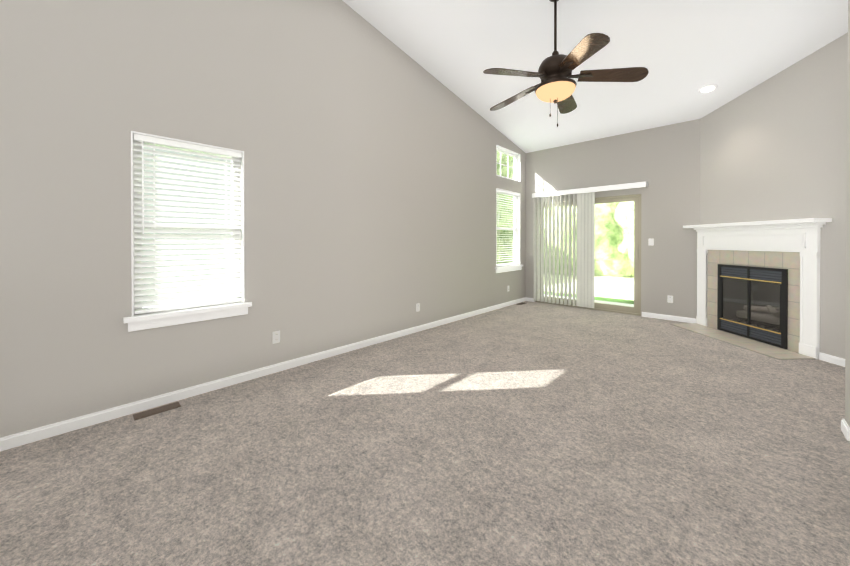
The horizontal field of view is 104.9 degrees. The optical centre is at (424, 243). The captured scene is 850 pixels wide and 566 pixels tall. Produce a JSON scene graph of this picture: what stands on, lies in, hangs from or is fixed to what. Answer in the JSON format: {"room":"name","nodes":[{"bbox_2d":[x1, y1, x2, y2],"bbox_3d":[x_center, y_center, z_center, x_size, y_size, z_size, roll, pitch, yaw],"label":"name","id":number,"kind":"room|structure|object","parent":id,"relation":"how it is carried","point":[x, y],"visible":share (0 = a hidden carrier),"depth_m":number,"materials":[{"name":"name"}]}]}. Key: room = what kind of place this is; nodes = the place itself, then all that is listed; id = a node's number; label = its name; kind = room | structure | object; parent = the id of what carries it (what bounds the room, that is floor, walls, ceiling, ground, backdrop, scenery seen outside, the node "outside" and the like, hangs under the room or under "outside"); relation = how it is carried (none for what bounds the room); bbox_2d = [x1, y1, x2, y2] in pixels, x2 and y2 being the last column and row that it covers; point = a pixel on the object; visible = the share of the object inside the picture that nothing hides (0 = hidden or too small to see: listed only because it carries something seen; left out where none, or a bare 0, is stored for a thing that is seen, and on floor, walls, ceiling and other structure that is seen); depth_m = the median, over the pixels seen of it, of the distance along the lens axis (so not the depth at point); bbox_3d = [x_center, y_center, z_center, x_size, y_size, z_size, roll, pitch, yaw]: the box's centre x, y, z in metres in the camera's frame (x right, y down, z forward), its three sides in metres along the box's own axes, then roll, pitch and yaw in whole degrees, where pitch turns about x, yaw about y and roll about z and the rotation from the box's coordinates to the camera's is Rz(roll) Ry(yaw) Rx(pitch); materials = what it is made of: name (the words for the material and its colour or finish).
{"room":"living room","nodes":[
{"label":"living room","id":0,"kind":"room"},
{"bbox_2d":[0,0,525,437],"bbox_3d":[-0.755,-0.814,4.017,0.150,4.128,8.580,0,0,43],"label":"wall","id":1,"kind":"structure","parent":0,"point":[372,181],"depth_m":2.96,"materials":[{"name":"grey paint"}]},
{"bbox_2d":[123,131,251,331],"bbox_3d":[-1.941,-0.092,2.728,0.185,1.479,0.860,0,0,43],"label":"window","id":2,"kind":"structure","parent":1,"relation":"in","point":[162,314],"depth_m":2.67,"materials":[{"name":"white plastic"}]},
{"bbox_2d":[272,330,279,343],"bbox_3d":[-1.446,0.915,3.181,0.008,0.116,0.072,0,0,43],"label":"electrical outlet","id":3,"kind":"object","parent":1,"relation":"attached to","point":[275,336],"visible":1,"depth_m":3.17,"materials":[{"name":"white plastic"}]},
{"bbox_2d":[416,303,419,311],"bbox_3d":[-0.099,0.907,4.604,0.008,0.116,0.072,0,0,43],"label":"electrical outlet","id":4,"kind":"object","parent":1,"relation":"attached to","point":[417,307],"visible":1,"depth_m":4.60,"materials":[{"name":"white plastic"}]},
{"bbox_2d":[496,145,519,181],"bbox_3d":[1.610,-1.554,6.504,0.139,0.578,0.948,0,0,43],"label":"transom window","id":5,"kind":"structure","parent":1,"relation":"in","point":[516,164],"depth_m":6.65,"materials":[{"name":"white plastic"}]},
{"bbox_2d":[495,188,522,272],"bbox_3d":[1.627,-0.239,6.496,0.185,1.589,1.040,0,0,43],"label":"window","id":6,"kind":"structure","parent":1,"relation":"in","point":[509,266],"depth_m":6.60,"materials":[{"name":"white plastic"}]},
{"bbox_2d":[0,301,849,565],"bbox_3d":[1.046,1.311,2.222,5.550,0.100,8.730,0,0,43],"label":"floor","id":7,"kind":"structure","parent":0,"point":[528,433],"depth_m":1.87,"materials":[{"name":"carpet"}]},
{"bbox_2d":[133,402,180,420],"bbox_3d":[-2.008,1.256,2.454,0.105,0.007,0.270,0,0,43],"label":"floor air vent","id":8,"kind":"object","parent":7,"relation":"on","point":[147,413],"visible":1,"depth_m":2.44,"materials":[{"name":"brown metal"}]},
{"bbox_2d":[670,218,831,359],"bbox_3d":[4.216,0.491,4.255,0.880,1.515,1.670,0,0,-2],"label":"fireplace","id":9,"kind":"object","parent":7,"relation":"on","point":[757,281],"visible":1,"depth_m":4.10,"materials":[{"name":"white wood"}]},
{"bbox_2d":[342,0,847,152],"bbox_3d":[2.458,-2.433,3.693,5.550,1.185,4.920,0,0,43],"label":"ceiling","id":10,"kind":"structure","parent":0,"point":[682,51],"depth_m":3.92,"materials":[{"name":"white paint"}]},
{"bbox_2d":[483,0,648,126],"bbox_3d":[1.305,-1.839,3.341,1.540,1.371,1.548,0,0,43],"label":"fan","id":11,"kind":"object","parent":10,"relation":"hanging from","point":[556,84],"visible":1,"depth_m":3.16,"materials":[{"name":"brown wood"}]},
{"bbox_2d":[698,84,717,93],"bbox_3d":[3.759,-2.047,4.349,0.200,0.046,0.198,0,0,43],"label":"recessed light","id":12,"kind":"object","parent":10,"relation":"in","point":[709,88],"visible":1,"depth_m":4.34,"materials":[{"name":"white"}]},
{"bbox_2d":[525,119,699,318],"bbox_3d":[3.359,-0.386,5.929,3.200,3.250,0.150,0,0,43],"label":"wall","id":13,"kind":"structure","parent":0,"point":[663,162],"depth_m":5.42,"materials":[{"name":"grey paint"}]},
{"bbox_2d":[536,194,640,315],"bbox_3d":[3.035,0.198,6.237,1.866,2.078,0.123,0,0,43],"label":"door frame","id":14,"kind":"structure","parent":13,"relation":"attached to","point":[636,308],"depth_m":5.76,"materials":[{"name":"beige"}]},
{"bbox_2d":[532,182,647,307],"bbox_3d":[2.973,0.089,6.135,2.000,2.227,0.087,0,0,43],"label":"door blinds","id":15,"kind":"object","parent":13,"relation":"attached to","point":[584,245],"visible":0.98,"depth_m":6.31,"materials":[{"name":"plastic"}]},
{"bbox_2d":[648,239,653,245],"bbox_3d":[3.760,-0.018,5.439,0.072,0.116,0.014,0,0,43],"label":"switch plate","id":16,"kind":"object","parent":13,"relation":"attached to","point":[651,242],"visible":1,"depth_m":5.43,"materials":[{"name":"white plastic"}]},
{"bbox_2d":[667,295,672,302],"bbox_3d":[3.951,0.903,5.267,0.072,0.116,0.008,0,0,43],"label":"electrical outlet","id":17,"kind":"object","parent":13,"relation":"attached to","point":[669,299],"visible":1,"depth_m":5.27,"materials":[{"name":"white plastic"}]},
{"bbox_2d":[700,32,847,358],"bbox_3d":[4.317,-0.506,4.042,0.150,3.512,1.950,0,0,-2],"label":"wall","id":18,"kind":"structure","parent":0,"point":[774,147],"depth_m":3.76,"materials":[{"name":"grey paint"}]},
{"bbox_2d":[0,297,849,450],"bbox_3d":[1.097,1.221,2.276,4.950,0.078,8.280,0,0,43],"label":"baseboard","id":19,"kind":"structure","parent":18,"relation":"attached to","point":[35,434],"depth_m":2.79,"materials":[{"name":"white wood"}]},
{"bbox_2d":[845,0,849,426],"bbox_3d":[3.246,-0.671,1.677,1.320,3.870,0.140,0,0,43],"label":"wall","id":20,"kind":"structure","parent":0,"point":[847,372],"depth_m":2.15,"materials":[{"name":"grey paint"}]},
{"label":"outside","id":21,"kind":"structure","parent":0,"visible":0},
{"bbox_2d":[544,270,633,299],"bbox_3d":[-2.446,1.401,2.134,80.000,0.040,80.000,0,0,43],"label":"ground","id":22,"kind":"structure","parent":21,"point":[608,281],"depth_m":10.06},
{"bbox_2d":[497,151,510,162],"bbox_3d":[3.710,-3.847,21.390,9.019,11.166,8.856,0,0,43],"label":"bush","id":23,"kind":"object","parent":22,"relation":"on","point":[504,158],"depth_m":16.92,"materials":[{"name":"green plant"}]},
{"bbox_2d":[497,157,544,269],"bbox_3d":[5.354,-1.115,17.566,6.278,7.672,6.468,0,0,43],"label":"bush","id":24,"kind":"object","parent":22,"relation":"on","point":[510,224],"depth_m":15.24,"materials":[{"name":"green plant"}]},
{"bbox_2d":[544,202,633,276],"bbox_3d":[7.474,-1.029,14.721,6.046,6.735,6.213,0,0,43],"label":"bush","id":25,"kind":"object","parent":22,"relation":"on","point":[608,267],"depth_m":12.48,"materials":[{"name":"green plant"}]},
{"bbox_2d":[613,201,633,276],"bbox_3d":[9.775,-1.704,12.913,6.580,8.077,6.457,0,0,43],"label":"bush","id":26,"kind":"object","parent":22,"relation":"on","point":[622,224],"depth_m":12.08,"materials":[{"name":"green plant"}]},
{"bbox_2d":[544,294,633,306],"bbox_3d":[5.265,1.319,5.044,8.800,0.090,1.170,0,0,43],"label":"patio","id":27,"kind":"structure","parent":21,"point":[616,303],"depth_m":6.84,"materials":[{"name":"grey concrete"}]},
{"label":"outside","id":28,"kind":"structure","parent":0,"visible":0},
{"bbox_2d":[544,292,633,303],"bbox_3d":[-3.469,1.355,3.962,20.000,0.030,17.250,0,0,43],"label":"lawn","id":29,"kind":"structure","parent":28,"point":[615,300],"depth_m":7.65,"materials":[{"name":"green plant"}]}
]}

